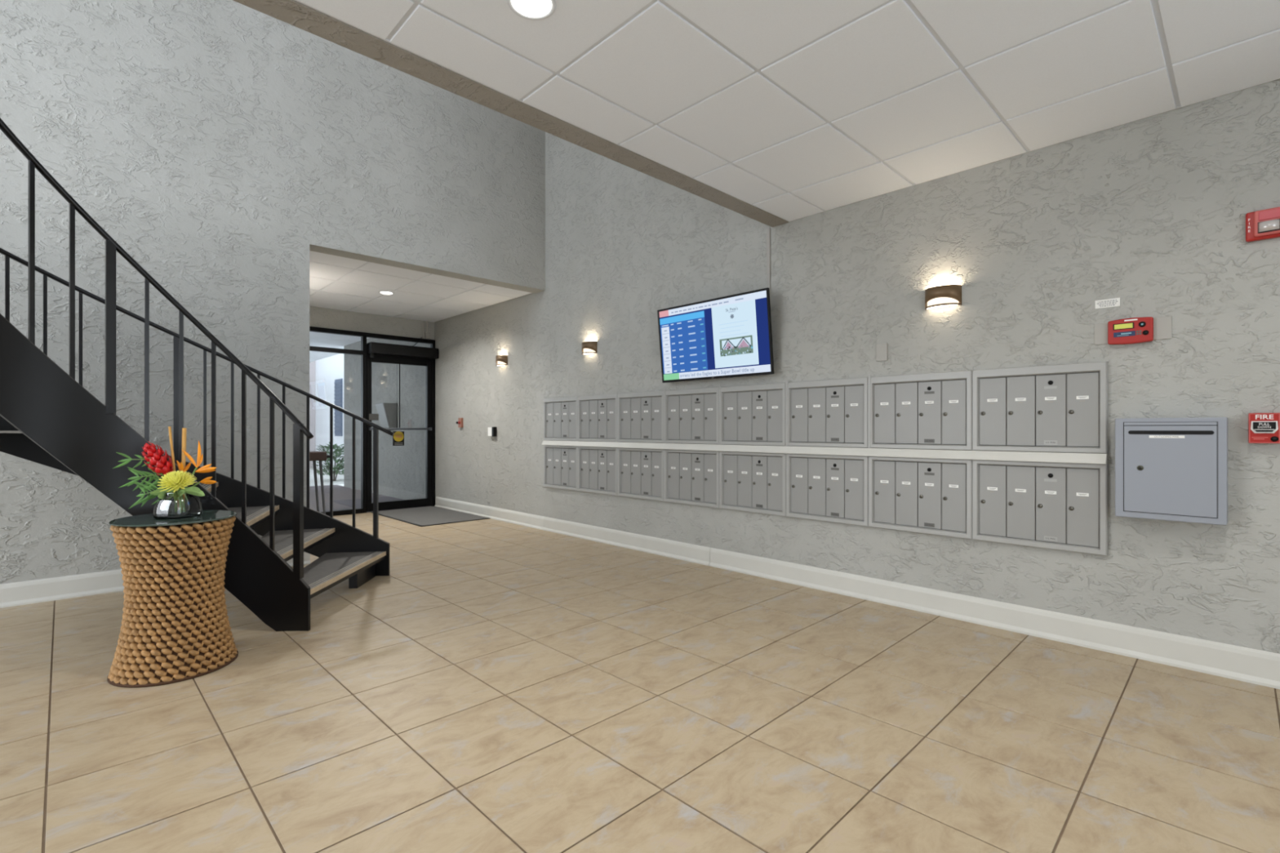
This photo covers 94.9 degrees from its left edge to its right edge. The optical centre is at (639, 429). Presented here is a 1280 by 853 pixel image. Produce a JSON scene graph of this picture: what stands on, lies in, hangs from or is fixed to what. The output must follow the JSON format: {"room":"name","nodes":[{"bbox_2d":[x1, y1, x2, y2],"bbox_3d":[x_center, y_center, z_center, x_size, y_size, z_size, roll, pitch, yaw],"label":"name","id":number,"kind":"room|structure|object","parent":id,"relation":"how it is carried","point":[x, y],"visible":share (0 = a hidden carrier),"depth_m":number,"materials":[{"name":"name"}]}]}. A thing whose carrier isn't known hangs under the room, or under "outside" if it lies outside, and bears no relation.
{"room":"apartment building lobby","nodes":[
{"label":"apartment building lobby","id":0,"kind":"room"},
{"bbox_2d":[0,0,545,583],"bbox_3d":[-3.948,-1.410,3.973,7.800,5.320,0.200,0,0,-44],"label":"wall","id":1,"kind":"structure","parent":0,"point":[220,144],"depth_m":4.49,"materials":[{"name":"grey paint"}]},
{"bbox_2d":[0,551,310,608],"bbox_3d":[-4.730,1.056,3.066,5.417,0.148,0.026,0,0,-44],"label":"baseboard","id":2,"kind":"structure","parent":1,"relation":"attached to","point":[42,590],"depth_m":3.91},
{"bbox_2d":[309,331,368,362],"bbox_3d":[-7.898,-1.735,11.234,4.150,0.170,10.250,0,0,-44],"label":"ceiling","id":3,"kind":"structure","parent":0,"point":[316,339],"depth_m":11.05,"materials":[{"name":"white paint"}]},
{"bbox_2d":[309,306,434,339],"bbox_3d":[-3.997,-0.260,7.792,2.583,3.020,0.120,0,0,-44],"label":"wall","id":4,"kind":"structure","parent":0,"point":[323,317],"depth_m":7.99,"materials":[{"name":"grey paint"}]},
{"bbox_2d":[309,326,435,515],"bbox_3d":[-3.824,-0.090,7.888,2.200,2.440,0.080,0,0,-44],"label":"door frame","id":5,"kind":"structure","parent":4,"relation":"in","point":[363,335],"depth_m":7.94,"materials":[{"name":"black metal"}]},
{"bbox_2d":[366,343,432,511],"bbox_3d":[-3.365,-0.020,8.273,0.919,2.280,0.119,0,0,-44],"label":"door","id":6,"kind":"structure","parent":5,"relation":"attached to","point":[398,437],"depth_m":8.28,"materials":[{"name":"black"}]},
{"bbox_2d":[367,342,438,359],"bbox_3d":[-3.304,-1.065,8.233,0.948,0.210,0.139,0,0,-44],"label":"operator","id":7,"kind":"object","parent":5,"relation":"attached to","point":[373,348],"visible":1,"depth_m":8.14,"materials":[{"name":"black plastic"}]},
{"bbox_2d":[422,320,424,337],"bbox_3d":[-3.133,-1.450,8.512,0.021,0.239,0.022,0,0,-44],"label":"conduit","id":8,"kind":"object","parent":4,"relation":"attached to","point":[423,321],"visible":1,"depth_m":8.50,"materials":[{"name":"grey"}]},
{"bbox_2d":[424,321,431,338],"bbox_3d":[-3.088,-1.444,8.544,0.070,0.249,0.049,0,0,-44],"label":"conduit","id":9,"kind":"object","parent":4,"relation":"attached to","point":[427,335],"visible":1,"depth_m":8.54,"materials":[{"name":"grey metal"}]},
{"bbox_2d":[309,250,531,322],"bbox_3d":[-2.910,-1.660,6.804,2.383,0.180,2.810,0,0,-44],"label":"ceiling","id":10,"kind":"structure","parent":0,"point":[335,282],"depth_m":6.71,"materials":[{"name":"white"}]},
{"bbox_2d":[378,290,394,294],"bbox_3d":[-2.916,-1.567,6.755,0.164,0.015,0.164,0,0,-44],"label":"recessed light","id":11,"kind":"object","parent":10,"relation":"in","point":[383,291],"visible":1,"depth_m":6.73,"materials":[{"name":"white plastic"}]},
{"bbox_2d":[380,291,392,294],"bbox_3d":[-2.916,-1.565,6.755,0.132,0.013,0.132,0,0,-44],"label":"diffuser","id":12,"kind":"object","parent":11,"relation":"attached to","point":[381,292],"depth_m":6.73,"materials":[{"name":"white plastic"}]},
{"bbox_2d":[456,417,462,427],"bbox_3d":[-2.483,-0.090,8.047,0.045,0.130,0.174,0,0,-44],"label":"fire alarm","id":13,"kind":"object","parent":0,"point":[460,422],"depth_m":7.99,"materials":[{"name":"red plastic"}]},
{"bbox_2d":[232,0,788,226],"bbox_3d":[-1.763,-2.799,1.694,7.800,2.542,0.143,0,0,-44],"label":"ceiling beam","id":14,"kind":"structure","parent":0,"point":[292,12],"depth_m":2.67,"materials":[{"name":"paint"}]},
{"bbox_2d":[0,506,1279,852],"bbox_3d":[-1.862,1.190,1.942,8.000,0.120,11.380,0,0,-44],"label":"floor","id":15,"kind":"structure","parent":0,"point":[506,687],"depth_m":2.20,"materials":[{"name":"tile"}]},
{"bbox_2d":[106,510,238,688],"bbox_3d":[-2.219,0.774,2.811,0.489,0.710,0.489,0,0,20],"label":"side table","id":16,"kind":"object","parent":15,"relation":"on","point":[175,628],"visible":0.98,"depth_m":2.65,"materials":[{"name":"brown wicker"}]},
{"bbox_2d":[153,491,202,519],"bbox_3d":[-2.209,0.357,2.811,0.165,0.124,0.165,0,0,-2],"label":"vase","id":17,"kind":"object","parent":16,"relation":"on","point":[195,509],"visible":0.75,"depth_m":2.80,"materials":[{"name":"clear glass"}]},
{"bbox_2d":[112,452,176,504],"bbox_3d":[-2.331,0.247,2.780,0.248,0.284,0.076,0,0,-16],"label":"leaf spray","id":18,"kind":"object","parent":17,"relation":"in","point":[126,460],"visible":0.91,"depth_m":2.76,"materials":[{"name":"green plant"}]},
{"bbox_2d":[118,466,177,510],"bbox_3d":[-2.320,0.283,2.777,0.226,0.213,0.075,0,0,-23],"label":"leaf spray","id":19,"kind":"object","parent":17,"relation":"in","point":[136,473],"visible":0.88,"depth_m":2.76,"materials":[{"name":"green plant"}]},
{"bbox_2d":[128,480,177,511],"bbox_3d":[-2.296,0.309,2.782,0.179,0.160,0.076,0,0,-21],"label":"leaf spray","id":20,"kind":"object","parent":17,"relation":"in","point":[147,498],"visible":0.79,"depth_m":2.76,"materials":[{"name":"green plant"}]},
{"bbox_2d":[142,441,177,511],"bbox_3d":[-2.285,0.228,2.784,0.129,0.340,0.098,0,0,7],"label":"flower","id":21,"kind":"object","parent":17,"relation":"in","point":[156,459],"visible":0.96,"depth_m":2.77,"materials":[{"name":"red plant"}]},
{"bbox_2d":[168,426,179,510],"bbox_3d":[-2.250,0.188,2.837,0.062,0.403,0.011,0,0,10],"label":"reed","id":22,"kind":"object","parent":17,"relation":"in","point":[169,427],"visible":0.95,"depth_m":2.83,"materials":[{"name":"plant"}]},
{"bbox_2d":[156,470,196,512],"bbox_3d":[-2.171,0.295,2.757,0.148,0.204,0.147,0,0,-44],"label":"chrysanthemum","id":23,"kind":"object","parent":17,"relation":"in","point":[180,478],"visible":1,"depth_m":2.73,"materials":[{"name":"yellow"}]},
{"bbox_2d":[150,486,204,499],"bbox_3d":[-2.166,0.337,2.776,0.221,0.125,0.084,0,0,-8],"label":"leaf spray","id":24,"kind":"object","parent":17,"relation":"in","point":[194,491],"visible":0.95,"depth_m":2.79,"materials":[{"name":"green plant"}]},
{"bbox_2d":[176,460,191,502],"bbox_3d":[-2.193,0.273,2.825,0.054,0.249,0.041,0,0,-44],"label":"flower","id":25,"kind":"object","parent":17,"relation":"in","point":[180,466],"visible":0.62,"depth_m":2.82,"materials":[{"name":"orange plant"}]},
{"bbox_2d":[181,427,186,501],"bbox_3d":[-2.204,0.191,2.837,0.017,0.395,0.026,0,0,7],"label":"reed","id":26,"kind":"object","parent":17,"relation":"in","point":[184,429],"visible":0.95,"depth_m":2.83,"materials":[{"name":"plant"}]},
{"bbox_2d":[181,440,203,511],"bbox_3d":[-2.155,0.225,2.817,0.096,0.344,0.030,0,0,-3],"label":"flower","id":27,"kind":"object","parent":17,"relation":"in","point":[199,460],"visible":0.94,"depth_m":2.82,"materials":[{"name":"orange plant"}]},
{"bbox_2d":[181,476,216,511],"bbox_3d":[-2.109,0.312,2.822,0.183,0.170,0.030,0,0,4],"label":"flower","id":28,"kind":"object","parent":17,"relation":"in","point":[207,480],"visible":0.97,"depth_m":2.82,"materials":[{"name":"orange plant"}]},
{"bbox_2d":[181,463,216,511],"bbox_3d":[-2.111,0.281,2.822,0.186,0.232,0.031,0,0,4],"label":"flower","id":29,"kind":"object","parent":17,"relation":"in","point":[205,468],"visible":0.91,"depth_m":2.82,"materials":[{"name":"orange plant"}]},
{"bbox_2d":[0,118,394,631],"bbox_3d":[-3.115,-0.896,2.628,2.057,4.052,4.402,0,0,17],"label":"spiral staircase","id":30,"kind":"structure","parent":15,"relation":"on","point":[47,417],"depth_m":3.25,"materials":[{"name":"black metal"}]},
{"bbox_2d":[309,450,329,514],"bbox_3d":[-3.871,0.693,6.623,0.680,0.876,0.320,0,0,-44],"label":"console table","id":31,"kind":"object","parent":15,"relation":"on","point":[313,455],"visible":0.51,"depth_m":6.69,"materials":[{"name":"brown wood"}]},
{"bbox_2d":[371,506,489,526],"bbox_3d":[-2.770,1.125,7.694,0.892,0.010,1.600,0,0,-44],"label":"entrance mat","id":32,"kind":"object","parent":15,"relation":"on","point":[431,515],"visible":1,"depth_m":7.56,"materials":[{"name":"black plastic"}]},
{"bbox_2d":[294,0,1279,222],"bbox_3d":[0.145,-1.650,-0.296,7.800,0.240,5.372,0,0,-44],"label":"ceiling","id":33,"kind":"structure","parent":0,"point":[790,110],"depth_m":2.50,"materials":[{"name":"white tile"}]},
{"bbox_2d":[506,0,556,20],"bbox_3d":[-0.389,-1.526,2.107,0.176,0.015,0.176,0,0,-44],"label":"recessed light","id":34,"kind":"object","parent":33,"relation":"in","point":[535,10],"visible":1,"depth_m":2.12,"materials":[{"name":"white plastic"}]},
{"bbox_2d":[511,0,551,17],"bbox_3d":[-0.389,-1.526,2.107,0.144,0.013,0.144,0,0,-44],"label":"diffuser","id":35,"kind":"object","parent":34,"relation":"attached to","point":[522,8],"depth_m":2.12,"materials":[{"name":"white plastic"}]},
{"bbox_2d":[343,79,1279,653],"bbox_3d":[-0.448,-1.410,6.117,0.220,5.320,15.450,0,0,-44],"label":"wall","id":36,"kind":"structure","parent":0,"point":[1148,213],"depth_m":3.52,"materials":[{"name":"grey paint"}]},
{"bbox_2d":[375,402,397,431],"bbox_3d":[-4.198,-0.190,9.725,0.237,0.480,0.350,0,0,-44],"label":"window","id":37,"kind":"structure","parent":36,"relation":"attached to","point":[388,412],"depth_m":9.63,"materials":[{"name":"grey"}]},
{"bbox_2d":[488,426,496,436],"bbox_3d":[-1.861,0.030,7.397,0.047,0.120,0.145,0,0,-44],"label":"card reader","id":38,"kind":"object","parent":36,"relation":"attached to","point":[491,430],"visible":1,"depth_m":7.35,"materials":[{"name":"white plastic"}]},
{"bbox_2d":[495,355,507,366],"bbox_3d":[-1.718,-0.844,7.220,0.085,0.119,0.205,0,0,-44],"label":"wall sconce","id":39,"kind":"object","parent":36,"relation":"attached to","point":[500,360],"visible":1,"depth_m":7.17,"materials":[{"name":"brown metal"}]},
{"bbox_2d":[543,444,577,490],"bbox_3d":[-0.857,0.410,6.362,0.030,0.468,0.623,0,0,-44],"label":"mailbox","id":40,"kind":"object","parent":36,"relation":"attached to","point":[560,462],"visible":1,"depth_m":6.36,"materials":[{"name":"silver metal"}]},
{"bbox_2d":[543,395,577,440],"bbox_3d":[-0.857,-0.111,6.362,0.030,0.470,0.623,0,0,-44],"label":"mailbox","id":41,"kind":"object","parent":36,"relation":"attached to","point":[560,414],"visible":1,"depth_m":6.36,"materials":[{"name":"silver metal"}]},
{"bbox_2d":[582,341,597,355],"bbox_3d":[-0.534,-0.829,5.986,0.085,0.119,0.205,0,0,-44],"label":"wall sconce","id":42,"kind":"object","parent":36,"relation":"attached to","point":[588,347],"visible":1,"depth_m":5.93,"materials":[{"name":"brown metal"}]},
{"bbox_2d":[577,446,617,495],"bbox_3d":[-0.425,0.410,5.912,0.030,0.468,0.623,0,0,-44],"label":"mailbox","id":43,"kind":"object","parent":36,"relation":"attached to","point":[597,466],"visible":1,"depth_m":5.92,"materials":[{"name":"grey metal"}]},
{"bbox_2d":[577,393,617,442],"bbox_3d":[-0.425,-0.111,5.912,0.030,0.470,0.623,0,0,-44],"label":"mailbox","id":44,"kind":"object","parent":36,"relation":"attached to","point":[597,414],"visible":1,"depth_m":5.91,"materials":[{"name":"grey metal"}]},
{"bbox_2d":[617,390,663,443],"bbox_3d":[0.006,-0.111,5.462,0.030,0.470,0.623,0,0,-44],"label":"mailbox","id":45,"kind":"object","parent":36,"relation":"attached to","point":[640,415],"visible":1,"depth_m":5.46,"materials":[{"name":"grey metal"}]},
{"bbox_2d":[617,447,664,501],"bbox_3d":[0.006,0.410,5.462,0.030,0.468,0.623,0,0,-44],"label":"mailbox","id":46,"kind":"object","parent":36,"relation":"attached to","point":[640,471],"visible":1,"depth_m":5.46,"materials":[{"name":"grey metal"}]},
{"bbox_2d":[663,386,719,444],"bbox_3d":[0.436,-0.117,5.011,0.034,0.482,0.623,0,0,-44],"label":"mailbox","id":47,"kind":"object","parent":36,"relation":"attached to","point":[691,415],"visible":1,"depth_m":5.01,"materials":[{"name":"grey metal"}]},
{"bbox_2d":[664,448,719,508],"bbox_3d":[0.437,0.410,5.012,0.030,0.468,0.623,0,0,-44],"label":"mailbox","id":48,"kind":"object","parent":36,"relation":"attached to","point":[691,477],"visible":0.99,"depth_m":5.00,"materials":[{"name":"grey metal"}]},
{"bbox_2d":[657,287,773,382],"bbox_3d":[0.598,-0.722,4.755,0.153,0.630,1.133,0,0,-44],"label":"television","id":49,"kind":"object","parent":36,"relation":"attached to","point":[728,336],"visible":1,"depth_m":4.67,"materials":[{"name":"black plastic"}]},
{"bbox_2d":[719,382,785,445],"bbox_3d":[0.867,-0.117,4.561,0.034,0.482,0.623,0,0,-44],"label":"mailbox","id":50,"kind":"object","parent":36,"relation":"attached to","point":[754,415],"visible":1,"depth_m":4.55,"materials":[{"name":"grey metal"}]},
{"bbox_2d":[719,451,786,516],"bbox_3d":[0.869,0.410,4.563,0.030,0.468,0.623,0,0,-44],"label":"mailbox","id":51,"kind":"object","parent":36,"relation":"attached to","point":[749,482],"visible":1,"depth_m":4.55,"materials":[{"name":"grey metal"}]},
{"bbox_2d":[766,227,770,305],"bbox_3d":[0.977,-1.228,4.460,0.016,0.597,0.026,0,0,-44],"label":"conduit","id":52,"kind":"object","parent":36,"relation":"attached to","point":[768,229],"visible":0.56,"depth_m":4.45,"materials":[{"name":"grey metal"}]},
{"bbox_2d":[541,440,1107,464],"bbox_3d":[0.644,0.150,4.780,0.052,0.051,4.984,0,0,-44],"label":"ledge","id":53,"kind":"object","parent":36,"relation":"attached to","point":[1058,457],"visible":1,"depth_m":3.83,"materials":[{"name":"silver metal"}]},
{"bbox_2d":[785,377,867,448],"bbox_3d":[1.298,-0.117,4.112,0.034,0.482,0.623,0,0,-44],"label":"mailbox","id":54,"kind":"object","parent":36,"relation":"attached to","point":[825,413],"visible":1,"depth_m":4.10,"materials":[{"name":"grey metal"}]},
{"bbox_2d":[786,453,868,526],"bbox_3d":[1.300,0.410,4.113,0.030,0.468,0.623,0,0,-44],"label":"mailbox","id":55,"kind":"object","parent":36,"relation":"attached to","point":[832,488],"visible":1,"depth_m":4.09,"materials":[{"name":"grey metal"}]},
{"bbox_2d":[435,496,1279,688],"bbox_3d":[0.909,1.056,4.523,0.026,0.148,11.270,0,0,-44],"label":"baseboard","id":56,"kind":"structure","parent":36,"relation":"attached to","point":[1259,667],"depth_m":3.47,"materials":[{"name":"white wood"}]},
{"bbox_2d":[875,342,887,361],"bbox_3d":[1.578,-0.503,3.835,0.013,0.114,0.072,0,0,-44],"label":"cover plate","id":57,"kind":"object","parent":36,"relation":"attached to","point":[881,348],"visible":1,"depth_m":3.83,"materials":[{"name":"grey plastic"}]},
{"bbox_2d":[867,370,972,450],"bbox_3d":[1.730,-0.117,3.662,0.034,0.482,0.623,0,0,-44],"label":"mailbox","id":58,"kind":"object","parent":36,"relation":"attached to","point":[924,411],"visible":1,"depth_m":3.65,"materials":[{"name":"grey metal"}]},
{"bbox_2d":[868,456,972,539],"bbox_3d":[1.731,0.410,3.663,0.030,0.468,0.623,0,0,-44],"label":"mailbox","id":59,"kind":"object","parent":36,"relation":"attached to","point":[925,495],"visible":1,"depth_m":3.64,"materials":[{"name":"grey metal"}]},
{"bbox_2d":[924,284,961,310],"bbox_3d":[1.812,-0.796,3.539,0.085,0.119,0.205,0,0,-44],"label":"wall sconce","id":60,"kind":"object","parent":36,"relation":"attached to","point":[944,295],"visible":1,"depth_m":3.50,"materials":[{"name":"brown metal"}]},
{"bbox_2d":[927,304,957,309],"bbox_3d":[1.817,-0.742,3.544,0.055,0.002,0.181,0,0,-44],"label":"diffuser","id":61,"kind":"object","parent":60,"relation":"attached to","point":[929,306],"depth_m":3.54,"materials":[{"name":"white glass"}]},
{"bbox_2d":[972,459,1107,555],"bbox_3d":[2.163,0.410,3.213,0.030,0.468,0.623,0,0,-44],"label":"mailbox","id":62,"kind":"object","parent":36,"relation":"attached to","point":[1051,505],"visible":0.99,"depth_m":3.19,"materials":[{"name":"grey metal"}]},
{"bbox_2d":[972,361,1107,453],"bbox_3d":[2.163,-0.111,3.213,0.030,0.470,0.623,0,0,-44],"label":"mailbox","id":63,"kind":"object","parent":36,"relation":"attached to","point":[1060,407],"visible":1,"depth_m":3.19,"materials":[{"name":"grey metal"}]},
{"bbox_2d":[1094,297,1119,308],"bbox_3d":[2.386,-0.643,2.999,0.004,0.042,0.100,0,0,-44],"label":"sign","id":64,"kind":"object","parent":36,"relation":"attached to","point":[1114,302],"visible":1,"depth_m":3.00,"materials":[{"name":"white"}]},
{"bbox_2d":[1097,299,1117,306],"bbox_3d":[2.385,-0.642,2.997,0.001,0.027,0.084,0,0,-44],"label":"print","id":65,"kind":"object","parent":64,"relation":"attached to","point":[1103,303],"depth_m":3.00,"materials":[{"name":"grey paper"}]},
{"bbox_2d":[1094,315,1172,345],"bbox_3d":[2.441,-0.488,2.918,0.037,0.128,0.298,0,0,-44],"label":"panel","id":66,"kind":"object","parent":36,"relation":"attached to","point":[1146,329],"visible":1,"depth_m":2.90,"materials":[{"name":"red plastic"}]},
{"bbox_2d":[1115,417,1227,525],"bbox_3d":[2.507,0.186,2.782,0.130,0.481,0.390,0,0,-44],"label":"box","id":67,"kind":"object","parent":36,"relation":"attached to","point":[1175,469],"visible":1,"depth_m":2.73,"materials":[{"name":"grey metal"}]},
{"bbox_2d":[1245,206,1279,242],"bbox_3d":[2.751,-0.903,2.572,0.068,0.130,0.140,0,0,-44],"label":"fire alarm strobe","id":68,"kind":"object","parent":36,"relation":"attached to","point":[1263,224],"visible":1,"depth_m":2.57,"materials":[{"name":"red plastic"}]},
{"bbox_2d":[1248,413,1279,443],"bbox_3d":[2.747,-0.005,2.585,0.057,0.134,0.097,0,0,-44],"label":"station","id":69,"kind":"object","parent":36,"relation":"attached to","point":[1263,428],"visible":1,"depth_m":2.57,"materials":[{"name":"red plastic"}]},
{"bbox_2d":[1251,436,1267,439],"bbox_3d":[2.727,0.040,2.585,0.001,0.011,0.050,0,0,-44],"label":"print","id":70,"kind":"object","parent":69,"relation":"attached to","point":[1252,437],"depth_m":2.59,"materials":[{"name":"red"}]},
{"label":"outside","id":71,"kind":"structure","parent":0,"visible":0},
{"bbox_2d":[309,468,343,486],"bbox_3d":[-10.610,1.192,16.843,16.000,0.116,13.000,0,0,-44],"label":"paving","id":72,"kind":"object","parent":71,"point":[340,479],"depth_m":13.25,"materials":[{"name":"concrete"}]},
{"bbox_2d":[309,353,343,472],"bbox_3d":[-8.242,-0.920,14.229,2.600,4.300,6.050,0,0,-44],"label":"building","id":73,"kind":"structure","parent":72,"relation":"on","point":[326,375],"depth_m":16.31,"materials":[{"name":"white paint"}]},
{"bbox_2d":[311,441,343,480],"bbox_3d":[-6.736,0.716,12.976,0.949,0.875,1.114,0,0,-27],"label":"bush","id":74,"kind":"object","parent":72,"relation":"on","point":[339,465],"visible":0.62,"depth_m":12.83,"materials":[{"name":"green plant"}]},
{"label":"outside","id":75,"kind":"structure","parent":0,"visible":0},
{"bbox_2d":[309,484,428,512],"bbox_3d":[-6.010,1.193,9.048,3.850,0.114,4.620,0,0,-44],"label":"walkway","id":76,"kind":"structure","parent":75,"point":[342,495],"depth_m":9.67,"materials":[{"name":"concrete"}]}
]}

